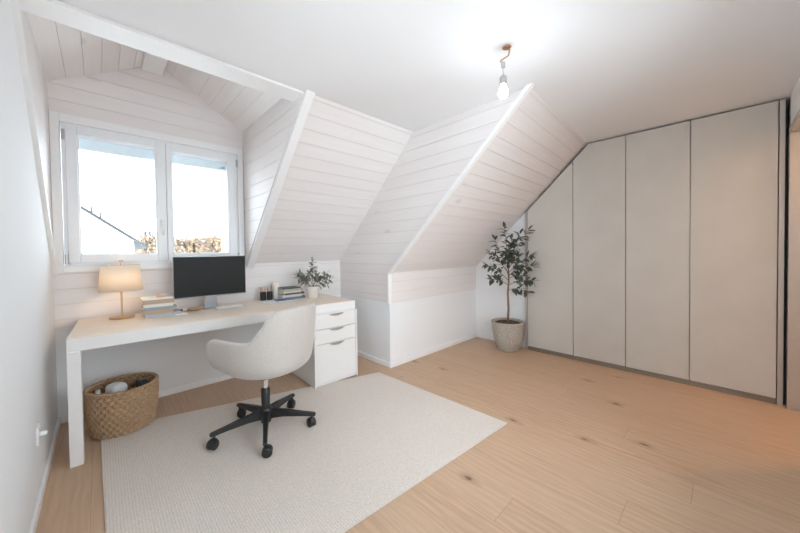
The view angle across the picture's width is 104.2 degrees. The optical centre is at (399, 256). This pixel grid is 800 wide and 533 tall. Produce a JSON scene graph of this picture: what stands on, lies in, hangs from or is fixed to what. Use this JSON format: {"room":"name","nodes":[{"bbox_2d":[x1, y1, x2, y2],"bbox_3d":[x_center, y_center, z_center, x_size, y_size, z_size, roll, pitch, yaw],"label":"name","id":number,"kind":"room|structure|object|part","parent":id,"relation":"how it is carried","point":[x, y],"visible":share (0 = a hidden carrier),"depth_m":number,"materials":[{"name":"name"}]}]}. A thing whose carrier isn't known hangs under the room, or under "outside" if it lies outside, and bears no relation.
{"room":"home office","nodes":[
{"label":"home office","id":0,"kind":"room"},
{"bbox_2d":[0,0,57,532],"bbox_3d":[-1.270,-0.012,0.877,0.124,2.503,3.820,-2,1,-44],"label":"wall","id":1,"kind":"structure","parent":0,"point":[28,374],"depth_m":1.38,"materials":[{"name":"white paint"}]},
{"bbox_2d":[11,0,57,276],"bbox_3d":[-2.057,-0.498,1.771,0.032,1.296,1.337,-2,1,-44],"label":"trim","id":2,"kind":"structure","parent":1,"relation":"attached to","point":[16,10],"depth_m":1.62,"materials":[{"name":"white wood"}]},
{"bbox_2d":[36,423,47,445],"bbox_3d":[-1.818,0.898,1.584,0.037,0.084,0.084,-2,1,-44],"label":"wall socket","id":3,"kind":"object","parent":1,"relation":"attached to","point":[39,433],"visible":1,"depth_m":1.56,"materials":[{"name":"white plastic"}]},
{"bbox_3d":[-1.827,0.899,1.575,0.010,0.084,0.084,-2,1,-44],"label":"plate","id":4,"kind":"part","parent":3,"relation":"part of","materials":[{"name":"white plastic"}]},
{"bbox_2d":[28,417,60,532],"bbox_3d":[-1.208,1.211,0.944,0.014,0.052,3.720,-2,1,-44],"label":"baseboard","id":5,"kind":"structure","parent":1,"relation":"attached to","point":[32,529],"depth_m":1.64,"materials":[{"name":"white wood"}]},
{"bbox_2d":[48,67,242,149],"bbox_3d":[-2.066,-1.358,2.690,1.318,0.597,0.007,-2,1,-44],"label":"wall","id":6,"kind":"structure","parent":0,"point":[137,98],"depth_m":2.61,"materials":[{"name":"white wood"}]},
{"bbox_2d":[27,12,280,131],"bbox_3d":[-1.621,-1.449,2.225,1.319,0.413,1.327,-2,1,-44],"label":"ceiling","id":7,"kind":"structure","parent":0,"point":[65,51],"depth_m":2.34,"materials":[{"name":"white wood"}]},
{"bbox_2d":[141,52,167,75],"bbox_3d":[-1.658,-1.598,2.180,0.140,0.084,1.289,-2,1,-44],"label":"ridge beam","id":8,"kind":"structure","parent":0,"point":[151,63],"depth_m":2.52,"materials":[{"name":"white wood"}]},
{"bbox_2d":[53,260,340,328],"bbox_3d":[-1.638,0.287,3.111,2.446,0.435,0.007,-2,1,-44],"label":"panelling","id":9,"kind":"object","parent":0,"point":[77,296],"visible":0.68,"depth_m":2.64,"materials":[{"name":"white wood"}]},
{"bbox_2d":[49,111,244,272],"bbox_3d":[-2.091,-0.478,2.745,1.299,1.170,0.223,-2,1,-44],"label":"window","id":10,"kind":"structure","parent":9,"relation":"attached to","point":[77,133],"depth_m":2.60,"materials":[{"name":"white plastic"}]},
{"bbox_3d":[-2.275,-0.471,2.535,0.596,1.025,0.074,-2,1,-44],"label":"sash","id":11,"kind":"part","parent":10,"relation":"part of","materials":[{"name":"white plastic"}]},
{"bbox_3d":[-2.037,0.080,2.707,1.212,0.046,0.020,-2,1,-44],"label":"sill","id":12,"kind":"part","parent":10,"relation":"part of","materials":[{"name":"white wood"}]},
{"bbox_3d":[-2.038,-0.254,2.678,0.026,0.140,0.052,-2,1,-44],"label":"handle","id":13,"kind":"part","parent":10,"relation":"part of","materials":[{"name":"white plastic"}]},
{"bbox_3d":[-1.856,-0.484,2.938,0.561,1.025,0.074,-2,1,-44],"label":"sash","id":14,"kind":"part","parent":10,"relation":"part of","materials":[{"name":"white plastic"}]},
{"bbox_2d":[55,294,340,417],"bbox_3d":[-1.685,0.838,3.177,2.538,0.730,0.138,-2,1,-44],"label":"wall","id":15,"kind":"structure","parent":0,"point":[180,360],"depth_m":2.69,"materials":[{"name":"white paint"}]},
{"bbox_2d":[61,374,233,423],"bbox_3d":[-1.623,1.177,3.132,2.424,0.052,0.016,-2,1,-44],"label":"baseboard","id":16,"kind":"structure","parent":15,"relation":"attached to","point":[64,419],"depth_m":2.84,"materials":[{"name":"white wood"}]},
{"bbox_2d":[242,92,303,265],"bbox_3d":[-1.135,-0.596,2.696,0.007,1.406,1.326,-2,1,-44],"label":"wall","id":17,"kind":"structure","parent":0,"point":[265,140],"depth_m":2.79,"materials":[{"name":"white wood"}]},
{"bbox_2d":[19,0,303,101],"bbox_3d":[-1.195,-1.221,1.834,1.372,0.156,0.165,-2,1,-44],"label":"trim","id":18,"kind":"structure","parent":17,"relation":"attached to","point":[54,10],"depth_m":1.67,"materials":[{"name":"white wood"}]},
{"bbox_2d":[246,90,314,267],"bbox_3d":[-1.085,-0.528,2.701,0.067,1.296,1.343,-2,1,-44],"label":"trim","id":19,"kind":"structure","parent":17,"relation":"attached to","point":[308,96],"depth_m":2.56,"materials":[{"name":"white wood"}]},
{"bbox_2d":[255,95,412,262],"bbox_3d":[-0.706,-0.566,3.096,1.082,1.255,1.313,-2,1,-44],"label":"wall","id":20,"kind":"structure","parent":0,"point":[343,156],"depth_m":2.97,"materials":[{"name":"white wood"}]},
{"bbox_2d":[35,337,799,532],"bbox_3d":[1.101,1.288,2.071,5.500,0.200,5.900,-2,1,-44],"label":"floor","id":21,"kind":"structure","parent":0,"point":[582,447],"depth_m":1.84,"materials":[{"name":"brown wood"}]},
{"bbox_2d":[66,293,354,467],"bbox_3d":[-1.427,0.830,2.734,1.978,0.754,0.735,-2,1,-42],"label":"desk","id":22,"kind":"object","parent":21,"relation":"on","point":[99,332],"visible":1,"depth_m":2.13,"materials":[{"name":"white paint"}]},
{"bbox_3d":[-1.919,0.893,1.845,0.058,0.674,0.062,-2,1,-42],"label":"leg","id":23,"kind":"part","parent":22,"relation":"part of","materials":[{"name":"white paint"}]},
{"bbox_2d":[98,260,142,319],"bbox_3d":[-2.127,0.245,2.379,0.256,0.446,0.256,-2,1,-44],"label":"table lamp","id":24,"kind":"object","parent":22,"relation":"on","point":[120,278],"visible":1,"depth_m":2.30,"materials":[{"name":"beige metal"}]},
{"bbox_3d":[-2.128,0.161,2.377,0.256,0.190,0.256,-2,1,-44],"label":"lamp shade","id":25,"kind":"part","parent":24,"relation":"part of","materials":[{"name":"beige fabric"}]},
{"bbox_3d":[-2.126,0.343,2.380,0.013,0.219,0.013,-2,1,-44],"label":"stem","id":26,"kind":"part","parent":24,"relation":"part of","materials":[{"name":"gold metal"}]},
{"bbox_2d":[142,309,180,317],"bbox_3d":[-1.900,0.451,2.488,0.170,0.024,0.228,0,1,45],"label":"book","id":27,"kind":"object","parent":22,"relation":"on","point":[176,311],"visible":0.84,"depth_m":2.43,"materials":[{"name":"paper"}]},
{"bbox_2d":[141,308,173,314],"bbox_3d":[-1.922,0.425,2.466,0.195,0.028,0.160,-2,1,-41],"label":"book","id":28,"kind":"object","parent":27,"relation":"on","point":[170,309],"visible":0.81,"depth_m":2.40,"materials":[{"name":"paper"}]},
{"bbox_2d":[140,304,176,311],"bbox_3d":[-1.915,0.400,2.473,0.160,0.022,0.205,0,1,43],"label":"book","id":29,"kind":"object","parent":28,"relation":"on","point":[174,305],"visible":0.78,"depth_m":2.42,"materials":[{"name":"paper"}]},
{"bbox_2d":[142,302,172,308],"bbox_3d":[-1.919,0.376,2.469,0.190,0.026,0.160,-2,1,-42],"label":"book","id":30,"kind":"object","parent":29,"relation":"on","point":[169,303],"visible":0.7,"depth_m":2.41,"materials":[{"name":"paper"}]},
{"bbox_2d":[140,298,173,304],"bbox_3d":[-1.923,0.346,2.465,0.160,0.032,0.200,0,1,44],"label":"book","id":31,"kind":"object","parent":30,"relation":"on","point":[148,302],"visible":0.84,"depth_m":2.40,"materials":[{"name":"paper"}]},
{"bbox_2d":[140,295,172,300],"bbox_3d":[-1.923,0.324,2.465,0.190,0.012,0.165,-2,1,-44],"label":"book","id":32,"kind":"object","parent":31,"relation":"on","point":[166,296],"visible":1,"depth_m":2.43,"materials":[{"name":"paper"}]},
{"bbox_2d":[156,293,165,296],"bbox_3d":[-1.898,0.304,2.474,0.068,0.027,0.068,-2,1,-44],"label":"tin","id":33,"kind":"object","parent":32,"relation":"on","point":[157,294],"visible":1,"depth_m":2.46,"materials":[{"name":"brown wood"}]},
{"bbox_2d":[187,306,202,310],"bbox_3d":[-1.755,0.447,2.664,0.116,0.023,0.109,-2,1,-44],"label":"wooden dish","id":34,"kind":"object","parent":22,"relation":"on","point":[198,307],"visible":1,"depth_m":2.64,"materials":[{"name":"brown wood"}]},
{"bbox_2d":[172,255,245,309],"bbox_3d":[-1.662,0.225,2.757,0.562,0.461,0.116,-2,1,-44],"label":"monitor","id":35,"kind":"object","parent":22,"relation":"on","point":[209,277],"visible":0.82,"depth_m":2.75,"materials":[{"name":"metal"}]},
{"bbox_3d":[-1.431,0.496,2.728,1.978,0.074,0.735,-2,1,-42],"label":"frame","id":36,"kind":"part","parent":22,"relation":"part of","materials":[{"name":"white paint"}]},
{"bbox_2d":[214,304,245,309],"bbox_3d":[-1.512,0.447,2.777,0.230,0.012,0.110,-2,1,-42],"label":"keyboard","id":37,"kind":"object","parent":22,"relation":"on","point":[238,305],"visible":1,"depth_m":2.77,"materials":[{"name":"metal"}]},
{"bbox_2d":[259,287,265,300],"bbox_3d":[-1.397,0.376,3.175,0.061,0.138,0.061,-2,1,-44],"label":"jar","id":38,"kind":"object","parent":22,"relation":"on","point":[262,294],"visible":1,"depth_m":3.15,"materials":[{"name":"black glass"}]},
{"bbox_2d":[267,286,272,299],"bbox_3d":[-1.341,0.373,3.205,0.058,0.140,0.058,-1,1,-21],"label":"jar","id":39,"kind":"object","parent":22,"relation":"on","point":[269,293],"visible":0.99,"depth_m":3.18,"materials":[{"name":"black glass"}]},
{"bbox_2d":[260,299,283,303],"bbox_3d":[-1.242,0.441,3.073,0.150,0.006,0.210,0,1,32],"label":"magazine","id":40,"kind":"object","parent":22,"relation":"on","point":[270,301],"visible":0.64,"depth_m":3.01,"materials":[{"name":"white paper"}]},
{"bbox_2d":[274,298,294,301],"bbox_3d":[-1.153,0.432,3.103,0.170,0.008,0.120,-2,1,-38],"label":"magazine","id":41,"kind":"object","parent":40,"relation":"on","point":[288,299],"visible":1,"depth_m":3.08,"materials":[{"name":"paper"}]},
{"bbox_2d":[272,282,279,298],"bbox_3d":[-1.299,0.353,3.274,0.076,0.176,0.076,-2,1,-44],"label":"pillar candle","id":42,"kind":"object","parent":22,"relation":"on","point":[275,285],"visible":0.8,"depth_m":3.24,"materials":[{"name":"beige wax"}]},
{"bbox_2d":[278,295,304,298],"bbox_3d":[-1.152,0.427,3.297,0.175,0.024,0.235,0,1,43],"label":"book","id":43,"kind":"object","parent":22,"relation":"on","point":[302,296],"visible":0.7,"depth_m":3.25,"materials":[{"name":"paper"}]},
{"bbox_2d":[278,294,301,297],"bbox_3d":[-1.167,0.403,3.283,0.205,0.024,0.165,-2,1,-42],"label":"book","id":44,"kind":"object","parent":43,"relation":"on","point":[279,295],"visible":0.66,"depth_m":3.21,"materials":[{"name":"paper"}]},
{"bbox_2d":[279,291,303,294],"bbox_3d":[-1.153,0.382,3.296,0.165,0.016,0.215,0,1,43],"label":"book","id":45,"kind":"object","parent":44,"relation":"on","point":[301,291],"visible":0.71,"depth_m":3.23,"materials":[{"name":"paper"}]},
{"bbox_2d":[278,290,300,293],"bbox_3d":[-1.171,0.363,3.279,0.195,0.022,0.160,-2,1,-44],"label":"book","id":46,"kind":"object","parent":45,"relation":"on","point":[295,291],"visible":0.72,"depth_m":3.22,"materials":[{"name":"paper"}]},
{"bbox_2d":[277,288,301,291],"bbox_3d":[-1.168,0.342,3.282,0.165,0.020,0.205,0,1,44],"label":"book","id":47,"kind":"object","parent":46,"relation":"on","point":[285,290],"visible":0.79,"depth_m":3.22,"materials":[{"name":"paper"}]},
{"bbox_2d":[278,286,300,289],"bbox_3d":[-1.172,0.326,3.278,0.195,0.012,0.160,-2,1,-43],"label":"book","id":48,"kind":"object","parent":47,"relation":"on","point":[286,287],"visible":1,"depth_m":3.24,"materials":[{"name":"paper"}]},
{"bbox_2d":[294,257,333,297],"bbox_3d":[-0.916,0.216,3.318,0.476,0.440,0.195,-1,1,0],"label":"plant","id":49,"kind":"object","parent":22,"relation":"on","point":[312,290],"visible":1,"depth_m":3.30,"materials":[{"name":"green plant"}]},
{"bbox_3d":[-0.927,0.374,3.317,0.146,0.124,0.146,-2,1,-44],"label":"pot","id":50,"kind":"part","parent":49,"relation":"part of","materials":[{"name":"white ceramic"}]},
{"bbox_2d":[101,372,506,532],"bbox_3d":[-0.668,1.202,2.196,2.085,0.011,1.960,-2,1,-44],"label":"rug","id":51,"kind":"object","parent":21,"relation":"on","point":[375,437],"visible":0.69,"depth_m":1.83,"materials":[{"name":"white carpet"}]},
{"bbox_2d":[83,372,158,439],"bbox_3d":[-1.983,1.055,2.235,0.408,0.312,0.408,0,1,37],"label":"wicker basket","id":52,"kind":"object","parent":51,"relation":"on","point":[110,415],"visible":0.94,"depth_m":2.11,"materials":[{"name":"brown wicker"}]},
{"bbox_2d":[105,382,126,393],"bbox_3d":[-1.994,1.045,2.196,0.115,0.314,0.099,0,1,17],"label":"folded towel","id":53,"kind":"object","parent":52,"relation":"in","point":[114,387],"visible":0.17,"depth_m":2.16,"materials":[{"name":"white fabric"}]},
{"bbox_2d":[135,378,147,400],"bbox_3d":[-1.931,1.057,2.333,0.088,0.284,0.059,0,1,29],"label":"cloth","id":54,"kind":"object","parent":52,"relation":"in","point":[141,381],"visible":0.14,"depth_m":2.31,"materials":[{"name":"fabric"}]},
{"bbox_2d":[206,303,315,457],"bbox_3d":[-0.907,0.760,2.170,0.667,0.879,0.643,-1,1,4],"label":"office chair","id":55,"kind":"object","parent":51,"relation":"on","point":[283,344],"visible":1,"depth_m":1.93,"materials":[{"name":"grey fabric"}]},
{"bbox_3d":[-1.072,1.091,2.046,0.308,0.065,0.042,-2,1,-40],"label":"leg","id":56,"kind":"part","parent":55,"relation":"part of","materials":[{"name":"black plastic"}]},
{"bbox_3d":[-1.088,1.087,2.261,0.308,0.065,0.042,0,1,32],"label":"leg","id":57,"kind":"part","parent":55,"relation":"part of","materials":[{"name":"black plastic"}]},
{"bbox_3d":[-0.862,1.089,1.994,0.042,0.065,0.308,-1,1,-22],"label":"leg","id":58,"kind":"part","parent":55,"relation":"part of","materials":[{"name":"black plastic"}]},
{"bbox_3d":[-0.888,1.083,2.343,0.042,0.065,0.308,0,1,14],"label":"leg","id":59,"kind":"part","parent":55,"relation":"part of","materials":[{"name":"black plastic"}]},
{"bbox_3d":[-0.748,1.085,2.178,0.308,0.065,0.042,-1,1,-4],"label":"leg","id":60,"kind":"part","parent":55,"relation":"part of","materials":[{"name":"black plastic"}]},
{"bbox_2d":[292,308,357,388],"bbox_3d":[-0.804,0.849,3.174,0.455,0.661,0.646,-2,1,-42],"label":"drawer unit","id":61,"kind":"object","parent":21,"relation":"on","point":[333,358],"visible":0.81,"depth_m":2.92,"materials":[{"name":"white paint"}]},
{"bbox_3d":[-0.796,0.729,3.161,0.417,0.132,0.596,-2,1,-42],"label":"drawer","id":62,"kind":"part","parent":61,"relation":"part of","materials":[{"name":"white paint"}]},
{"bbox_3d":[-0.797,0.592,3.158,0.417,0.134,0.596,-2,1,-42],"label":"drawer","id":63,"kind":"part","parent":61,"relation":"part of","materials":[{"name":"white paint"}]},
{"bbox_3d":[-0.793,0.975,3.165,0.417,0.353,0.596,-2,1,-42],"label":"drawer","id":64,"kind":"part","parent":61,"relation":"part of","materials":[{"name":"white paint"}]},
{"bbox_3d":[-0.593,0.815,2.936,0.150,0.022,0.010,-2,1,-42],"label":"handle","id":65,"kind":"part","parent":61,"relation":"part of","materials":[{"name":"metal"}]},
{"bbox_2d":[481,221,539,352],"bbox_3d":[1.353,0.366,3.725,0.528,1.577,0.619,-2,1,-44],"label":"potted tree","id":66,"kind":"object","parent":21,"relation":"on","point":[507,332],"visible":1,"depth_m":3.73,"materials":[{"name":"green plant"}]},
{"bbox_3d":[1.336,0.973,3.863,0.388,0.358,0.388,-2,1,-44],"label":"pot","id":67,"kind":"part","parent":66,"relation":"part of","materials":[{"name":"stone"}]},
{"bbox_2d":[525,99,787,405],"bbox_3d":[2.460,-0.034,3.320,0.572,2.364,2.046,-2,1,-44],"label":"wardrobe","id":68,"kind":"object","parent":21,"relation":"on","point":[662,252],"visible":0.98,"depth_m":2.86,"materials":[{"name":"grey beige painted lacquer"},{"name":"bronze"}]},
{"bbox_3d":[1.766,0.289,4.057,0.566,1.708,0.025,-2,1,-44],"label":"panel","id":69,"kind":"part","parent":68,"relation":"part of","materials":[{"name":"grey wood"}]},
{"bbox_3d":[1.760,0.024,3.671,0.022,2.167,0.510,-2,1,-44],"label":"door","id":70,"kind":"part","parent":68,"relation":"part of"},
{"bbox_3d":[2.105,-0.051,3.309,0.022,2.322,0.478,-2,1,-44],"label":"door","id":71,"kind":"part","parent":68,"relation":"part of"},
{"bbox_3d":[2.437,-0.049,2.964,0.022,2.322,0.467,-2,1,-44],"label":"door","id":72,"kind":"part","parent":68,"relation":"part of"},
{"bbox_3d":[2.775,-0.046,2.614,0.022,2.322,0.495,-2,1,-44],"label":"door","id":73,"kind":"part","parent":68,"relation":"part of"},
{"bbox_2d":[57,0,799,143],"bbox_3d":[0.931,-1.249,2.024,4.800,0.120,2.530,-2,1,-44],"label":"ceiling","id":74,"kind":"structure","parent":0,"point":[610,69],"depth_m":1.77,"materials":[{"name":"white paint"}]},
{"bbox_2d":[498,44,510,98],"bbox_3d":[0.590,-1.035,1.753,0.071,0.287,0.052,-1,1,-1],"label":"pendant bulb","id":75,"kind":"object","parent":74,"relation":"hanging from","point":[503,91],"visible":1,"depth_m":1.74,"materials":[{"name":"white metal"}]},
{"bbox_3d":[0.582,-0.928,1.755,0.052,0.074,0.052,-2,1,-44],"label":"bulb","id":76,"kind":"part","parent":75,"relation":"part of","materials":[{"name":"white glass"}]},
{"bbox_2d":[340,89,522,362],"bbox_3d":[0.107,-0.011,3.133,0.120,2.383,2.479,-2,1,-44],"label":"wall","id":77,"kind":"structure","parent":0,"point":[434,156],"depth_m":3.15,"materials":[{"name":"white wood"}]},
{"bbox_2d":[357,351,389,367],"bbox_3d":[-0.420,1.152,3.634,0.017,0.052,0.936,-2,1,-44],"label":"baseboard","id":78,"kind":"structure","parent":77,"relation":"attached to","point":[361,354],"depth_m":3.49,"materials":[{"name":"white wood"}]},
{"bbox_2d":[387,83,533,303],"bbox_3d":[0.401,-0.347,2.713,0.048,1.695,1.525,-2,1,-44],"label":"trim","id":79,"kind":"structure","parent":77,"relation":"attached to","point":[527,88],"depth_m":2.59,"materials":[{"name":"white wood"}]},
{"bbox_2d":[392,266,475,302],"bbox_3d":[0.493,0.315,3.869,1.690,0.322,0.007,-2,1,-44],"label":"panelling","id":80,"kind":"object","parent":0,"point":[411,285],"visible":0.8,"depth_m":3.74,"materials":[{"name":"white wood"}]},
{"bbox_2d":[397,289,475,359],"bbox_3d":[0.535,0.789,4.020,1.692,0.740,0.138,-2,1,-44],"label":"wall","id":81,"kind":"structure","parent":0,"point":[426,323],"depth_m":3.80,"materials":[{"name":"white paint"}]},
{"bbox_2d":[390,333,476,367],"bbox_3d":[0.495,1.137,3.874,1.667,0.052,0.018,-2,1,-44],"label":"baseboard","id":82,"kind":"structure","parent":81,"relation":"attached to","point":[427,352],"depth_m":3.74,"materials":[{"name":"white wood"}]},
{"bbox_2d":[393,89,587,272],"bbox_3d":[1.228,-0.537,3.533,2.318,1.377,1.500,-2,1,-44],"label":"wall","id":83,"kind":"structure","parent":0,"point":[533,148],"depth_m":3.13,"materials":[{"name":"white wood"}]},
{"bbox_2d":[476,212,525,342],"bbox_3d":[1.372,0.145,4.221,0.120,2.000,0.743,-2,1,-44],"label":"wall","id":84,"kind":"structure","parent":0,"point":[491,300],"depth_m":4.19,"materials":[{"name":"white paint"}]},
{"bbox_2d":[477,333,524,346],"bbox_3d":[1.342,1.120,4.184,0.015,0.052,0.723,-2,1,-44],"label":"baseboard","id":85,"kind":"structure","parent":84,"relation":"attached to","point":[478,335],"depth_m":4.31,"materials":[{"name":"white wood"}]},
{"bbox_2d":[785,76,799,400],"bbox_3d":[1.778,-0.009,1.146,4.850,2.409,0.120,-2,1,-44],"label":"wall","id":86,"kind":"structure","parent":0,"point":[794,101],"depth_m":2.43,"materials":[{"name":"white paint"}]},
{"bbox_2d":[786,109,799,410],"bbox_3d":[2.654,0.099,1.992,1.010,2.140,0.133,-2,1,-44],"label":"door","id":87,"kind":"structure","parent":86,"relation":"in","point":[793,271],"depth_m":2.34,"materials":[{"name":"grey beige painted lacquer"}]},
{"label":"outside","id":88,"kind":"structure","parent":0,"visible":0},
{"bbox_3d":[-47.810,6.673,42.331,130.000,0.200,119.500,-2,1,-44],"label":"ground","id":89,"kind":"structure","parent":88,"visible":0},
{"bbox_2d":[62,197,146,260],"bbox_3d":[-19.133,0.883,13.337,12.180,11.708,9.800,-2,1,-44],"label":"house","id":90,"kind":"structure","parent":89,"relation":"on","point":[99,236],"depth_m":13.26,"materials":[{"name":"tile"}]},
{"bbox_2d":[131,232,155,252],"bbox_3d":[-20.444,2.261,25.197,2.089,8.559,2.038,-1,1,-19],"label":"autumn tree","id":91,"kind":"object","parent":89,"relation":"on","point":[147,241],"visible":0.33,"depth_m":25.07,"materials":[{"name":"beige plant"}]},
{"bbox_2d":[134,231,207,252],"bbox_3d":[-30.733,1.517,41.731,9.800,9.700,9.200,-2,1,-44],"label":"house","id":92,"kind":"structure","parent":89,"relation":"on","point":[145,232],"depth_m":39.75,"materials":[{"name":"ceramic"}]},
{"bbox_2d":[174,236,194,252],"bbox_3d":[-18.483,2.346,26.455,2.136,8.295,2.098,0,1,41],"label":"autumn tree","id":93,"kind":"object","parent":89,"relation":"on","point":[184,247],"visible":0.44,"depth_m":26.24,"materials":[{"name":"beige plant"}]},
{"bbox_2d":[183,235,204,252],"bbox_3d":[-19.326,2.196,29.371,2.114,8.509,2.020,-1,1,5],"label":"autumn tree","id":94,"kind":"object","parent":89,"relation":"on","point":[196,244],"visible":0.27,"depth_m":29.25,"materials":[{"name":"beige plant"}]},
{"bbox_2d":[199,234,221,252],"bbox_3d":[-16.862,2.221,27.934,2.109,8.451,1.846,0,1,19],"label":"autumn tree","id":95,"kind":"object","parent":89,"relation":"on","point":[209,242],"visible":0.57,"depth_m":27.64,"materials":[{"name":"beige plant"}]},
{"bbox_2d":[209,235,226,251],"bbox_3d":[-17.778,2.125,30.809,2.030,8.561,2.029,-1,1,4],"label":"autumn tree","id":96,"kind":"object","parent":89,"relation":"on","point":[219,235],"visible":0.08,"depth_m":30.45,"materials":[{"name":"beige plant"}]}
]}

